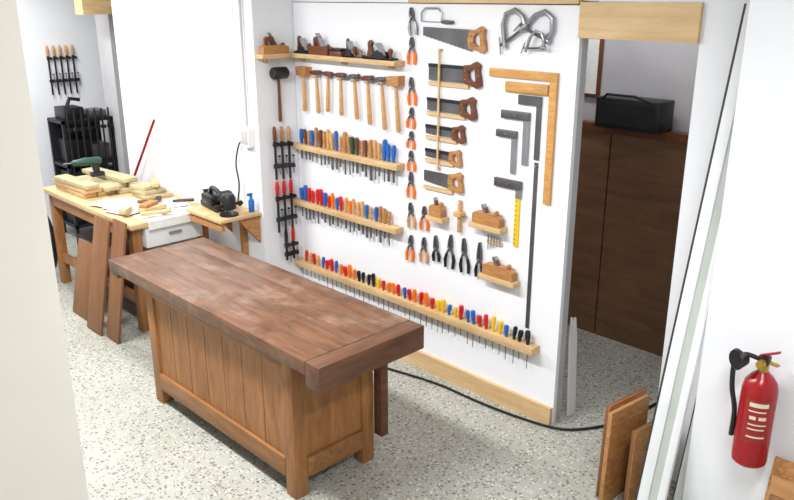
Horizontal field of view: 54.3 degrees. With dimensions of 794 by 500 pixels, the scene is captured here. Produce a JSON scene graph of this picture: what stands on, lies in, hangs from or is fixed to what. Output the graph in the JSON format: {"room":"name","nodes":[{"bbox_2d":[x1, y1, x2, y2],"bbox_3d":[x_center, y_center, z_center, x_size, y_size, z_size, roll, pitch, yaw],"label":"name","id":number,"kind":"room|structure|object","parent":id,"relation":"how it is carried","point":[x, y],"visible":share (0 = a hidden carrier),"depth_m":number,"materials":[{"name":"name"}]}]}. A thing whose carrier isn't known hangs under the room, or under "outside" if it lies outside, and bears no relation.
{"room":"woodworking shop","nodes":[
{"label":"woodworking shop","id":0,"kind":"room"},
{"bbox_2d":[0,0,88,499],"bbox_3d":[-1.314,0.747,0.770,2.020,2.900,0.150,-17,25,-42],"label":"wall partition","id":1,"kind":"structure","parent":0,"point":[41,458],"depth_m":1.21,"materials":[{"name":"beige paint"}]},
{"bbox_2d":[16,0,111,224],"bbox_3d":[-4.696,-1.399,7.296,6.800,2.900,0.100,-17,25,-42],"label":"wall","id":2,"kind":"structure","parent":0,"point":[42,23],"depth_m":8.20,"materials":[{"name":"paint"}]},
{"bbox_2d":[45,46,55,94],"bbox_3d":[-3.632,-1.884,8.123,0.060,0.505,0.049,-17,25,-42],"label":"clamp","id":3,"kind":"object","parent":2,"relation":"hanging from","point":[48,58],"visible":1,"depth_m":8.10,"materials":[{"name":"metal"}]},
{"bbox_2d":[52,45,61,94],"bbox_3d":[-3.585,-1.898,8.166,0.060,0.505,0.049,-17,25,-42],"label":"clamp","id":4,"kind":"object","parent":2,"relation":"hanging from","point":[55,58],"visible":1,"depth_m":8.15,"materials":[{"name":"metal"}]},
{"bbox_2d":[64,45,73,93],"bbox_3d":[-3.492,-1.926,8.252,0.060,0.505,0.049,-17,25,-42],"label":"clamp","id":5,"kind":"object","parent":2,"relation":"hanging from","point":[65,46],"visible":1,"depth_m":8.23,"materials":[{"name":"metal"}]},
{"bbox_2d":[95,14,129,174],"bbox_3d":[-2.807,-1.627,7.989,0.320,2.900,0.300,-17,25,-42],"label":"wall column","id":6,"kind":"structure","parent":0,"point":[106,41],"depth_m":7.83,"materials":[{"name":"grey paint"}]},
{"bbox_2d":[74,0,112,14],"bbox_3d":[-2.615,-2.419,7.567,1.020,0.210,0.170,-17,25,-42],"label":"ceiling beam","id":7,"kind":"structure","parent":6,"relation":"attached to","point":[82,7],"depth_m":7.26,"materials":[{"name":"brown wood"}]},
{"bbox_2d":[111,0,244,251],"bbox_3d":[-1.718,-1.075,6.311,0.195,2.900,1.850,-17,25,-42],"label":"wall","id":8,"kind":"structure","parent":0,"point":[176,58],"depth_m":6.10,"materials":[{"name":"paint"}]},
{"bbox_2d":[186,205,260,254],"bbox_3d":[-1.278,0.136,5.829,0.345,0.900,0.470,-17,25,-42],"label":"wall shelf","id":9,"kind":"object","parent":8,"relation":"attached to","point":[248,221],"visible":0.71,"depth_m":5.65,"materials":[{"name":"brown wood"}]},
{"bbox_2d":[201,185,231,211],"bbox_3d":[-1.321,-0.399,5.728,0.200,0.177,0.312,-13,22,-34],"label":"belt sander","id":10,"kind":"object","parent":9,"relation":"on","point":[210,198],"visible":0.79,"depth_m":5.65,"materials":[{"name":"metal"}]},
{"bbox_2d":[213,193,242,217],"bbox_3d":[-1.206,-0.328,5.537,0.219,0.162,0.136,-5,19,-15],"label":"tool","id":11,"kind":"object","parent":9,"relation":"on","point":[228,202],"visible":1,"depth_m":5.50,"materials":[{"name":"metal"}]},
{"bbox_2d":[238,0,254,147],"bbox_3d":[-1.073,-1.438,5.317,0.056,1.470,0.110,-17,25,-42],"label":"electrical box","id":12,"kind":"object","parent":8,"relation":"attached to","point":[246,133],"visible":1,"depth_m":5.47,"materials":[{"name":"plastic"}]},
{"bbox_2d":[232,0,303,276],"bbox_3d":[-0.881,-0.876,5.707,0.490,2.900,0.230,-17,25,-42],"label":"wall pillar","id":13,"kind":"structure","parent":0,"point":[259,17],"depth_m":5.53,"materials":[{"name":"white paint"}]},
{"bbox_2d":[255,53,290,61],"bbox_3d":[-0.855,-1.328,5.344,0.238,0.055,0.095,-17,25,-42],"label":"corner shelf","id":14,"kind":"object","parent":13,"relation":"attached to","point":[264,57],"visible":0.9,"depth_m":5.29,"materials":[{"name":"brown wood"}]},
{"bbox_2d":[259,32,288,53],"bbox_3d":[-0.847,-1.423,5.317,0.210,0.140,0.060,-17,25,-42],"label":"plane","id":15,"kind":"object","parent":14,"relation":"on","point":[273,48],"visible":1,"depth_m":5.28,"materials":[{"name":"brown wood"}]},
{"bbox_2d":[55,224,675,499],"bbox_3d":[-1.233,1.131,4.405,6.800,0.100,10.400,-17,25,-42],"label":"floor","id":16,"kind":"structure","parent":0,"point":[440,443],"depth_m":4.39,"materials":[{"name":"stone"}]},
{"bbox_2d":[47,215,57,267],"bbox_3d":[-3.211,-0.098,6.971,0.100,0.626,0.625,-17,25,-42],"label":"wheel","id":17,"kind":"object","parent":16,"relation":"on","point":[54,250],"visible":0.06,"depth_m":6.76,"materials":[{"name":"black plastic"}]},
{"bbox_2d":[73,238,91,320],"bbox_3d":[-2.436,0.231,6.036,0.142,0.590,0.300,-17,25,-42],"label":"plywood sheet","id":18,"kind":"object","parent":16,"relation":"on","point":[84,253],"visible":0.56,"depth_m":6.04,"materials":[{"name":"brown wood"}]},
{"bbox_2d":[47,97,118,233],"bbox_3d":[-3.219,-0.878,8.054,0.530,1.438,0.430,-17,25,-42],"label":"tool rack","id":19,"kind":"object","parent":16,"relation":"on","point":[74,130],"visible":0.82,"depth_m":7.90,"materials":[{"name":"metal"}]},
{"bbox_2d":[87,215,110,335],"bbox_3d":[-2.212,0.188,5.737,0.183,0.857,0.240,-17,25,-42],"label":"plywood sheet","id":20,"kind":"object","parent":16,"relation":"on","point":[101,229],"visible":1,"depth_m":5.72,"materials":[{"name":"brown wood"}]},
{"bbox_2d":[106,218,126,343],"bbox_3d":[-2.023,0.227,5.584,0.172,0.879,0.190,-17,25,-42],"label":"plywood sheet","id":21,"kind":"object","parent":16,"relation":"on","point":[119,228],"visible":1,"depth_m":5.57,"materials":[{"name":"brown wood"}]},
{"bbox_2d":[43,185,208,331],"bbox_3d":[-2.213,-0.022,6.389,0.680,0.850,1.620,-17,25,-42],"label":"workbench","id":22,"kind":"object","parent":16,"relation":"on","point":[139,238],"visible":0.38,"depth_m":5.98,"materials":[{"name":"brown wood"}]},
{"bbox_2d":[53,167,141,197],"bbox_3d":[-2.537,-0.573,6.513,0.513,0.116,0.674,-17,25,-42],"label":"boards","id":23,"kind":"object","parent":22,"relation":"on","point":[84,186],"visible":0.9,"depth_m":6.38,"materials":[{"name":"brown wood"}]},
{"bbox_2d":[63,156,104,176],"bbox_3d":[-2.582,-0.679,6.382,0.310,0.164,0.068,-12,22,-32],"label":"cordless drill","id":24,"kind":"object","parent":23,"relation":"on","point":[94,162],"visible":1,"depth_m":6.39,"materials":[{"name":"green plastic"}]},
{"bbox_2d":[87,197,191,229],"bbox_3d":[-1.952,-0.307,5.949,0.576,0.082,0.814,-17,25,-42],"label":"paper sheets","id":25,"kind":"object","parent":22,"relation":"on","point":[178,215],"visible":0.7,"depth_m":5.82,"materials":[{"name":"white paper"}]},
{"bbox_2d":[118,200,171,215],"bbox_3d":[-1.875,-0.310,5.728,0.356,0.056,0.248,-10,21,-29],"label":"wood offcuts","id":26,"kind":"object","parent":25,"relation":"on","point":[150,207],"visible":1,"depth_m":5.71,"materials":[{"name":"brown wood"}]},
{"bbox_2d":[130,178,172,199],"bbox_3d":[-1.995,-0.504,6.285,0.270,0.127,0.289,-17,25,-42],"label":"blocks","id":27,"kind":"object","parent":22,"relation":"on","point":[144,190],"visible":0.95,"depth_m":6.23,"materials":[{"name":"brown wood"}]},
{"bbox_2d":[133,119,154,175],"bbox_3d":[-2.430,-0.508,6.928,0.200,1.417,1.048,-17,25,-42],"label":"stick","id":28,"kind":"object","parent":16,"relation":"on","point":[153,121],"visible":0.3,"depth_m":6.62,"materials":[{"name":"red wood"}]},
{"bbox_2d":[108,237,423,499],"bbox_3d":[-0.824,0.620,4.437,0.670,0.850,2.060,-17,25,-42],"label":"workbench","id":29,"kind":"object","parent":16,"relation":"on","point":[281,362],"visible":1,"depth_m":4.04,"materials":[{"name":"brown wood"}]},
{"bbox_2d":[388,367,655,430],"bbox_3d":[0.312,0.876,4.987,2.691,0.016,0.582,6,19,18],"label":"cable","id":30,"kind":"object","parent":16,"relation":"on","point":[391,369],"visible":0.67,"depth_m":4.70,"materials":[{"name":"black plastic"}]},
{"bbox_2d":[567,317,576,416],"bbox_3d":[1.038,0.687,4.580,0.070,0.630,0.048,-17,25,-42],"label":"board","id":31,"kind":"object","parent":16,"relation":"on","point":[572,348],"visible":1,"depth_m":4.57,"materials":[{"name":"white wood"}]},
{"bbox_2d":[596,387,646,496],"bbox_3d":[1.153,0.981,3.972,0.419,0.526,0.038,-17,25,-41],"label":"plywood panel","id":32,"kind":"object","parent":16,"relation":"on","point":[624,400],"visible":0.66,"depth_m":3.86,"materials":[{"name":"brown wood"}]},
{"bbox_2d":[598,394,649,499],"bbox_3d":[1.142,1.004,3.887,0.420,0.536,0.038,-17,25,-41],"label":"plywood panel","id":33,"kind":"object","parent":16,"relation":"on","point":[627,418],"visible":0.7,"depth_m":3.83,"materials":[{"name":"brown wood"}]},
{"bbox_2d":[567,120,688,356],"bbox_3d":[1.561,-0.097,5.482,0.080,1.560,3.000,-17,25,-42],"label":"cabinet","id":34,"kind":"object","parent":16,"relation":"on","point":[630,183],"depth_m":5.41,"materials":[{"name":"brown wood"}]},
{"bbox_2d":[595,93,674,133],"bbox_3d":[1.539,-0.910,5.074,0.258,0.238,0.460,-17,25,-42],"label":"tool case","id":35,"kind":"object","parent":34,"relation":"on","point":[634,113],"visible":1,"depth_m":4.99,"materials":[{"name":"plastic"}]},
{"bbox_2d":[624,421,651,499],"bbox_3d":[1.253,1.052,3.868,0.412,0.457,0.036,-17,25,-41],"label":"plywood panel","id":36,"kind":"object","parent":16,"relation":"on","point":[639,438],"visible":0.32,"depth_m":3.76,"materials":[{"name":"brown wood"}]},
{"bbox_2d":[672,395,696,499],"bbox_3d":[1.428,0.755,3.631,0.268,1.095,0.070,-17,25,-42],"label":"board","id":37,"kind":"object","parent":16,"relation":"on","point":[679,487],"visible":0.06,"depth_m":3.68,"materials":[{"name":"white wood"}]},
{"bbox_2d":[635,3,749,499],"bbox_3d":[1.320,0.165,3.392,0.545,2.369,0.134,-17,25,-42],"label":"door frame","id":38,"kind":"structure","parent":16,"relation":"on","point":[689,326],"depth_m":3.40,"materials":[{"name":"white wood"}]},
{"bbox_2d":[764,456,793,499],"bbox_3d":[1.630,1.196,3.045,0.173,0.625,0.420,-17,25,-42],"label":"wooden board","id":39,"kind":"object","parent":16,"relation":"on","point":[783,468],"visible":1,"depth_m":3.12,"materials":[{"name":"brown wood"}]},
{"bbox_2d":[766,475,793,499],"bbox_3d":[1.586,1.230,3.019,0.161,0.576,0.370,-17,25,-42],"label":"wooden board","id":40,"kind":"object","parent":16,"relation":"on","point":[783,488],"visible":1,"depth_m":3.07,"materials":[{"name":"brown wood"}]},
{"bbox_2d":[293,0,598,2],"bbox_3d":[0.145,-1.747,4.577,0.145,0.540,2.350,-17,25,-42],"label":"wall","id":41,"kind":"structure","parent":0,"point":[404,1],"depth_m":4.96,"materials":[{"name":"white paint"}]},
{"bbox_2d":[408,0,582,3],"bbox_3d":[0.489,-1.383,4.189,0.032,0.090,1.180,-17,25,-42],"label":"trim panel","id":42,"kind":"object","parent":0,"point":[409,1],"depth_m":4.09,"materials":[{"name":"beige wood"}]},
{"bbox_2d":[319,0,749,480],"bbox_3d":[0.557,-0.538,4.678,0.350,2.900,3.330,-17,25,-42],"label":"wall","id":43,"kind":"structure","parent":0,"point":[721,19],"depth_m":3.59,"materials":[{"name":"white paint"}]},
{"bbox_2d":[272,127,281,179],"bbox_3d":[-0.868,-0.698,5.572,0.060,0.385,0.049,-17,25,-42],"label":"clamp","id":44,"kind":"object","parent":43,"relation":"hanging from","point":[275,144],"visible":1,"depth_m":5.56,"materials":[{"name":"metal"}]},
{"bbox_2d":[269,66,288,121],"bbox_3d":[-0.822,-1.095,5.458,0.120,0.381,0.084,-17,25,-42],"label":"mallet","id":45,"kind":"object","parent":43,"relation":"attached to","point":[276,73],"visible":1,"depth_m":5.41,"materials":[{"name":"black rubber"}]},
{"bbox_2d":[275,182,284,232],"bbox_3d":[-0.868,-0.318,5.697,0.060,0.385,0.049,-17,25,-42],"label":"clamp","id":46,"kind":"object","parent":43,"relation":"hanging from","point":[278,198],"visible":1,"depth_m":5.68,"materials":[{"name":"metal"}]},
{"bbox_2d":[279,126,288,178],"bbox_3d":[-0.823,-0.707,5.614,0.060,0.385,0.049,-17,25,-42],"label":"clamp","id":47,"kind":"object","parent":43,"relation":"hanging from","point":[284,165],"visible":0.98,"depth_m":5.60,"materials":[{"name":"metal"}]},
{"bbox_2d":[282,180,290,228],"bbox_3d":[-0.823,-0.331,5.738,0.060,0.385,0.049,-17,25,-42],"label":"clamp","id":48,"kind":"object","parent":43,"relation":"hanging from","point":[286,217],"visible":1,"depth_m":5.72,"materials":[{"name":"metal"}]},
{"bbox_2d":[284,229,292,261],"bbox_3d":[-0.825,-0.037,5.833,0.060,0.264,0.049,-17,25,-42],"label":"clamp","id":49,"kind":"object","parent":43,"relation":"hanging from","point":[287,253],"visible":1,"depth_m":5.82,"materials":[{"name":"metal"}]},
{"bbox_2d":[293,2,582,424],"bbox_3d":[0.102,-0.353,4.987,0.030,2.355,2.345,-17,25,-42],"label":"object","id":50,"kind":"structure","parent":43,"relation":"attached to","point":[485,156],"depth_m":4.69,"materials":[{"name":"white paint"}]},
{"bbox_2d":[287,126,295,178],"bbox_3d":[-0.779,-0.715,5.657,0.060,0.385,0.049,-17,25,-42],"label":"clamp","id":51,"kind":"object","parent":50,"relation":"attached to","point":[289,142],"visible":1,"depth_m":5.64,"materials":[{"name":"metal"}]},
{"bbox_2d":[289,179,297,227],"bbox_3d":[-0.779,-0.345,5.779,0.060,0.385,0.049,-17,25,-42],"label":"clamp","id":52,"kind":"object","parent":50,"relation":"attached to","point":[291,194],"visible":1,"depth_m":5.76,"materials":[{"name":"metal"}]},
{"bbox_2d":[291,227,298,259],"bbox_3d":[-0.778,-0.051,5.877,0.060,0.264,0.049,-17,25,-42],"label":"clamp","id":53,"kind":"object","parent":50,"relation":"attached to","point":[293,242],"visible":1,"depth_m":5.86,"materials":[{"name":"metal"}]},
{"bbox_2d":[295,66,311,110],"bbox_3d":[-0.657,-1.137,5.476,0.060,0.310,0.110,-17,25,-42],"label":"mallet","id":54,"kind":"object","parent":50,"relation":"attached to","point":[303,71],"visible":1,"depth_m":5.45,"materials":[{"name":"brown wood"}]},
{"bbox_2d":[309,70,321,113],"bbox_3d":[-0.560,-1.103,5.391,0.050,0.299,0.108,-17,25,-42],"label":"hammer","id":55,"kind":"object","parent":50,"relation":"attached to","point":[316,73],"visible":1,"depth_m":5.37,"materials":[{"name":"brown wood"}]},
{"bbox_2d":[322,71,333,111],"bbox_3d":[-0.469,-1.083,5.299,0.050,0.277,0.098,-17,25,-42],"label":"hammer","id":56,"kind":"object","parent":50,"relation":"attached to","point":[328,74],"visible":1,"depth_m":5.28,"materials":[{"name":"brown wood"}]},
{"bbox_2d":[333,72,346,115],"bbox_3d":[-0.378,-1.049,5.213,0.050,0.286,0.107,-17,25,-42],"label":"hammer","id":57,"kind":"object","parent":50,"relation":"attached to","point":[339,75],"visible":1,"depth_m":5.19,"materials":[{"name":"brown wood"}]},
{"bbox_2d":[289,52,404,68],"bbox_3d":[-0.372,-1.250,5.106,0.095,0.055,1.110,-17,25,-42],"label":"shelf","id":58,"kind":"object","parent":50,"relation":"attached to","point":[302,57],"depth_m":4.99,"materials":[{"name":"beige wood"}]},
{"bbox_2d":[294,36,310,53],"bbox_3d":[-0.643,-1.417,5.339,0.060,0.115,0.160,-17,25,-42],"label":"plane","id":59,"kind":"object","parent":58,"relation":"on","point":[302,46],"visible":0.87,"depth_m":5.33,"materials":[{"name":"metal"}]},
{"bbox_2d":[309,33,332,55],"bbox_3d":[-0.510,-1.387,5.206,0.060,0.140,0.200,-17,25,-42],"label":"plane","id":60,"kind":"object","parent":58,"relation":"on","point":[318,48],"visible":0.97,"depth_m":5.20,"materials":[{"name":"brown wood"}]},
{"bbox_2d":[343,38,357,57],"bbox_3d":[-0.296,-1.306,5.002,0.060,0.115,0.103,-17,25,-42],"label":"plane","id":61,"kind":"object","parent":58,"relation":"on","point":[351,50],"visible":0.95,"depth_m":4.99,"materials":[{"name":"metal"}]},
{"bbox_2d":[293,197,402,234],"bbox_3d":[-0.370,-0.237,5.452,0.075,0.065,1.105,-17,25,-42],"label":"shelf","id":62,"kind":"object","parent":50,"relation":"attached to","point":[392,228],"depth_m":5.36,"materials":[{"name":"beige wood"}]},
{"bbox_2d":[293,142,404,171],"bbox_3d":[-0.354,-0.636,5.304,0.075,0.065,1.080,-17,25,-42],"label":"shelf","id":63,"kind":"object","parent":50,"relation":"attached to","point":[397,166],"depth_m":5.21,"materials":[{"name":"beige wood"}]},
{"bbox_2d":[346,74,360,119],"bbox_3d":[-0.284,-1.016,5.123,0.050,0.301,0.116,-17,25,-42],"label":"hammer","id":64,"kind":"object","parent":50,"relation":"attached to","point":[354,77],"visible":1,"depth_m":5.10,"materials":[{"name":"brown wood"}]},
{"bbox_2d":[359,75,373,124],"bbox_3d":[-0.193,-0.977,5.038,0.050,0.320,0.118,-17,25,-42],"label":"hammer","id":65,"kind":"object","parent":50,"relation":"attached to","point":[367,78],"visible":0.95,"depth_m":5.01,"materials":[{"name":"brown wood"}]},
{"bbox_2d":[372,76,386,130],"bbox_3d":[-0.102,-0.940,4.952,0.050,0.341,0.127,-17,25,-42],"label":"hammer","id":66,"kind":"object","parent":50,"relation":"attached to","point":[381,80],"visible":0.91,"depth_m":4.92,"materials":[{"name":"brown wood"}]},
{"bbox_2d":[362,40,397,60],"bbox_3d":[-0.108,-1.246,4.820,0.060,0.115,0.270,-17,25,-42],"label":"plane","id":67,"kind":"object","parent":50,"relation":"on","point":[380,54],"visible":1,"depth_m":4.81,"materials":[{"name":"metal"}]},
{"bbox_2d":[386,76,404,132],"bbox_3d":[-0.011,-0.915,4.855,0.060,0.354,0.110,-17,25,-42],"label":"mallet","id":68,"kind":"object","parent":50,"relation":"attached to","point":[394,81],"visible":1,"depth_m":4.82,"materials":[{"name":"brown wood"}]},
{"bbox_2d":[405,235,414,261],"bbox_3d":[0.085,-0.013,5.071,0.030,0.183,0.074,-17,25,-42],"label":"pliers","id":69,"kind":"object","parent":50,"relation":"hanging from","point":[410,240],"visible":1,"depth_m":5.06,"materials":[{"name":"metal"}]},
{"bbox_2d":[406,172,415,198],"bbox_3d":[0.089,-0.413,4.936,0.030,0.171,0.074,-17,25,-42],"label":"pliers","id":70,"kind":"object","parent":50,"relation":"hanging from","point":[410,177],"visible":1,"depth_m":4.92,"materials":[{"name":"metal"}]},
{"bbox_2d":[406,37,416,64],"bbox_3d":[0.089,-1.203,4.676,0.030,0.161,0.074,-17,25,-42],"label":"pliers","id":71,"kind":"object","parent":50,"relation":"hanging from","point":[411,41],"visible":1,"depth_m":4.67,"materials":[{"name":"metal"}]},
{"bbox_2d":[407,202,415,228],"bbox_3d":[0.093,-0.221,4.994,0.030,0.173,0.074,-17,25,-42],"label":"pliers","id":72,"kind":"object","parent":50,"relation":"hanging from","point":[410,206],"visible":1,"depth_m":4.98,"materials":[{"name":"metal"}]},
{"bbox_2d":[407,77,416,105],"bbox_3d":[0.092,-0.972,4.748,0.030,0.173,0.074,-17,25,-42],"label":"pliers","id":73,"kind":"object","parent":50,"relation":"hanging from","point":[411,81],"visible":1,"depth_m":4.74,"materials":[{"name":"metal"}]},
{"bbox_2d":[408,7,417,35],"bbox_3d":[0.095,-1.361,4.617,0.030,0.164,0.074,-17,25,-42],"label":"pliers","id":74,"kind":"object","parent":50,"relation":"hanging from","point":[411,11],"visible":1,"depth_m":4.61,"materials":[{"name":"metal"}]},
{"bbox_2d":[295,257,539,355],"bbox_3d":[0.022,0.346,5.223,0.075,0.070,2.225,-17,25,-42],"label":"shelf","id":75,"kind":"object","parent":50,"relation":"attached to","point":[531,349],"depth_m":5.01,"materials":[{"name":"beige wood"}]},
{"bbox_2d":[419,237,428,263],"bbox_3d":[0.173,0.000,4.981,0.030,0.171,0.078,-17,25,-42],"label":"pliers","id":76,"kind":"object","parent":50,"relation":"hanging from","point":[423,242],"visible":1,"depth_m":4.97,"materials":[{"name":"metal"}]},
{"bbox_2d":[431,235,440,261],"bbox_3d":[0.248,-0.009,4.897,0.030,0.172,0.066,-17,25,-42],"label":"pliers","id":77,"kind":"object","parent":50,"relation":"hanging from","point":[435,240],"visible":1,"depth_m":4.89,"materials":[{"name":"metal"}]},
{"bbox_2d":[425,197,448,223],"bbox_3d":[0.249,-0.252,4.786,0.070,0.150,0.140,-17,25,-42],"label":"plane","id":78,"kind":"object","parent":50,"relation":"attached to","point":[437,211],"visible":1,"depth_m":4.77,"materials":[{"name":"brown wood"}]},
{"bbox_2d":[436,49,442,170],"bbox_3d":[0.254,-0.830,4.622,0.028,0.720,0.012,-17,25,-42],"label":"batten","id":79,"kind":"object","parent":50,"relation":"hanging from","point":[439,50],"visible":1,"depth_m":4.61,"materials":[{"name":"brown wood"}]},
{"bbox_2d":[423,169,463,194],"bbox_3d":[0.281,-0.422,4.726,0.030,0.146,0.330,-17,25,-42],"label":"handsaw","id":80,"kind":"object","parent":50,"relation":"attached to","point":[441,179],"visible":1,"depth_m":4.72,"materials":[{"name":"metal"}]},
{"bbox_2d":[425,148,462,167],"bbox_3d":[0.278,-0.568,4.681,0.030,0.111,0.301,-17,25,-42],"label":"saw","id":81,"kind":"object","parent":50,"relation":"attached to","point":[449,156],"visible":1,"depth_m":4.67,"materials":[{"name":"metal"}]},
{"bbox_2d":[425,124,466,144],"bbox_3d":[0.286,-0.703,4.627,0.030,0.117,0.326,-17,25,-42],"label":"saw","id":82,"kind":"object","parent":50,"relation":"attached to","point":[444,131],"visible":1,"depth_m":4.62,"materials":[{"name":"metal"}]},
{"bbox_2d":[444,234,454,269],"bbox_3d":[0.327,0.009,4.818,0.030,0.223,0.086,-17,25,-42],"label":"pincers","id":83,"kind":"object","parent":50,"relation":"hanging from","point":[450,240],"visible":1,"depth_m":4.80,"materials":[{"name":"metal"}]},
{"bbox_2d":[426,97,477,120],"bbox_3d":[0.318,-0.844,4.548,0.030,0.138,0.394,-17,25,-42],"label":"saw","id":84,"kind":"object","parent":50,"relation":"attached to","point":[446,105],"visible":1,"depth_m":4.54,"materials":[{"name":"metal"}]},
{"bbox_2d":[428,62,482,88],"bbox_3d":[0.331,-1.018,4.475,0.030,0.156,0.414,-17,25,-42],"label":"saw","id":85,"kind":"object","parent":50,"relation":"attached to","point":[448,73],"visible":1,"depth_m":4.47,"materials":[{"name":"metal"}]},
{"bbox_2d":[423,26,487,53],"bbox_3d":[0.323,-1.211,4.421,0.030,0.144,0.489,-17,26,-42],"label":"handsaw","id":86,"kind":"object","parent":50,"relation":"attached to","point":[461,38],"visible":1,"depth_m":4.39,"materials":[{"name":"metal"}]},
{"bbox_2d":[453,200,465,232],"bbox_3d":[0.381,-0.201,4.676,0.050,0.200,0.075,-17,25,-42],"label":"gauge","id":87,"kind":"object","parent":50,"relation":"attached to","point":[459,214],"visible":1,"depth_m":4.67,"materials":[{"name":"brown wood"}]},
{"bbox_2d":[459,238,469,273],"bbox_3d":[0.414,0.037,4.733,0.030,0.223,0.082,-17,25,-42],"label":"pincers","id":88,"kind":"object","parent":50,"relation":"hanging from","point":[463,245],"visible":1,"depth_m":4.72,"materials":[{"name":"metal"}]},
{"bbox_2d":[400,350,552,425],"bbox_3d":[0.103,0.724,5.298,0.024,0.115,2.275,-17,25,-42],"label":"baseboard","id":89,"kind":"structure","parent":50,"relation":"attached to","point":[533,409],"depth_m":4.86,"materials":[{"name":"brown wood"}]},
{"bbox_2d":[474,242,481,276],"bbox_3d":[0.494,0.059,4.655,0.030,0.221,0.066,-17,25,-42],"label":"pincers","id":90,"kind":"object","parent":50,"relation":"hanging from","point":[479,248],"visible":0.92,"depth_m":4.64,"materials":[{"name":"metal"}]},
{"bbox_2d":[468,203,507,234],"bbox_3d":[0.529,-0.192,4.505,0.070,0.150,0.240,-17,25,-42],"label":"plane","id":91,"kind":"object","parent":50,"relation":"attached to","point":[485,220],"visible":1,"depth_m":4.48,"materials":[{"name":"brown wood"}]},
{"bbox_2d":[478,256,519,288],"bbox_3d":[0.599,0.116,4.530,0.070,0.150,0.260,-17,25,-42],"label":"plane","id":92,"kind":"object","parent":50,"relation":"attached to","point":[494,272],"visible":1,"depth_m":4.51,"materials":[{"name":"brown wood"}]},
{"bbox_2d":[496,129,517,173],"bbox_3d":[0.609,-0.552,4.335,0.024,0.240,0.140,-17,25,-42],"label":"square","id":93,"kind":"object","parent":50,"relation":"attached to","point":[513,135],"visible":1,"depth_m":4.30,"materials":[{"name":"metal"}]},
{"bbox_2d":[494,176,522,198],"bbox_3d":[0.626,-0.351,4.383,0.024,0.100,0.190,-17,25,-42],"label":"square","id":94,"kind":"object","parent":50,"relation":"attached to","point":[515,185],"visible":1,"depth_m":4.35,"materials":[{"name":"metal"}]},
{"bbox_2d":[499,7,529,54],"bbox_3d":[0.621,-1.160,4.110,0.036,0.248,0.199,-17,25,-42],"label":"c-clamp","id":95,"kind":"object","parent":50,"relation":"hanging from","point":[524,26],"visible":1,"depth_m":4.12,"materials":[{"name":"metal"}]},
{"bbox_2d":[501,109,530,165],"bbox_3d":[0.647,-0.620,4.272,0.024,0.290,0.190,-17,25,-42],"label":"square","id":96,"kind":"object","parent":50,"relation":"attached to","point":[525,117],"visible":1,"depth_m":4.22,"materials":[{"name":"metal"}]},
{"bbox_2d":[513,198,520,246],"bbox_3d":[0.680,-0.181,4.392,0.008,0.340,0.032,-17,25,-42],"label":"folding rule","id":97,"kind":"object","parent":50,"relation":"attached to","point":[517,201],"visible":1,"depth_m":4.40,"materials":[{"name":"yellow plastic"}]},
{"bbox_2d":[489,68,558,204],"bbox_3d":[0.674,-0.627,4.245,0.018,0.700,0.450,-17,25,-42],"label":"square","id":98,"kind":"object","parent":50,"relation":"attached to","point":[553,78],"visible":1,"depth_m":4.11,"materials":[{"name":"brown wood"}]},
{"bbox_2d":[505,81,549,95],"bbox_3d":[0.695,-0.865,4.145,0.018,0.056,0.280,-17,25,-42],"label":"wooden straightedge","id":99,"kind":"object","parent":50,"relation":"attached to","point":[515,87],"visible":1,"depth_m":4.13,"materials":[{"name":"brown wood"}]},
{"bbox_2d":[518,95,542,160],"bbox_3d":[0.714,-0.663,4.194,0.014,0.340,0.150,-17,25,-42],"label":"square","id":100,"kind":"object","parent":50,"relation":"attached to","point":[536,101],"visible":1,"depth_m":4.15,"materials":[{"name":"grey metal"}]},
{"bbox_2d":[525,162,538,328],"bbox_3d":[0.756,-0.009,4.364,0.012,0.980,0.026,-17,25,-42],"label":"ruler","id":101,"kind":"object","parent":50,"relation":"hanging from","point":[535,179],"visible":1,"depth_m":4.36,"materials":[{"name":"grey metal"}]},
{"bbox_2d":[520,30,546,53],"bbox_3d":[0.707,-1.077,4.015,0.024,0.124,0.156,-17,25,-42],"label":"c-clamp","id":102,"kind":"object","parent":50,"relation":"hanging from","point":[543,47],"visible":1,"depth_m":4.00,"materials":[{"name":"metal"}]},
{"bbox_2d":[513,9,554,44],"bbox_3d":[0.709,-1.159,4.016,0.036,0.179,0.256,-17,25,-42],"label":"c-clamp","id":103,"kind":"object","parent":50,"relation":"hanging from","point":[531,19],"visible":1,"depth_m":3.96,"materials":[{"name":"metal"}]},
{"bbox_2d":[578,2,703,42],"bbox_3d":[1.139,-1.073,3.632,0.075,0.170,0.615,-17,25,-42],"label":"wooden beam","id":104,"kind":"structure","parent":43,"relation":"attached to","point":[639,21],"depth_m":3.58,"materials":[{"name":"beige wood"}]},
{"bbox_2d":[583,1,703,132],"bbox_3d":[0.352,-1.173,6.608,0.100,2.900,8.000,-17,25,-42],"label":"wall","id":105,"kind":"structure","parent":0,"point":[649,69],"depth_m":5.09,"materials":[{"name":"grey paint"}]},
{"bbox_2d":[584,38,604,97],"bbox_3d":[1.322,-1.291,5.432,0.023,0.420,0.260,-17,25,-42],"label":"picture frame","id":106,"kind":"object","parent":105,"relation":"attached to","point":[595,46],"visible":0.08,"depth_m":5.37,"materials":[{"name":"brown wood"}]},
{"bbox_2d":[682,0,793,499],"bbox_3d":[2.430,0.238,2.318,0.350,2.900,2.840,-17,25,-42],"label":"wall","id":107,"kind":"structure","parent":0,"point":[751,308],"depth_m":3.07,"materials":[{"name":"paint"}]},
{"bbox_2d":[728,348,780,468],"bbox_3d":[1.436,0.621,3.102,0.202,0.513,0.150,-3,18,-8],"label":"fire extinguisher","id":108,"kind":"object","parent":107,"relation":"attached to","point":[753,421],"visible":1,"depth_m":3.06,"materials":[{"name":"red metal"}]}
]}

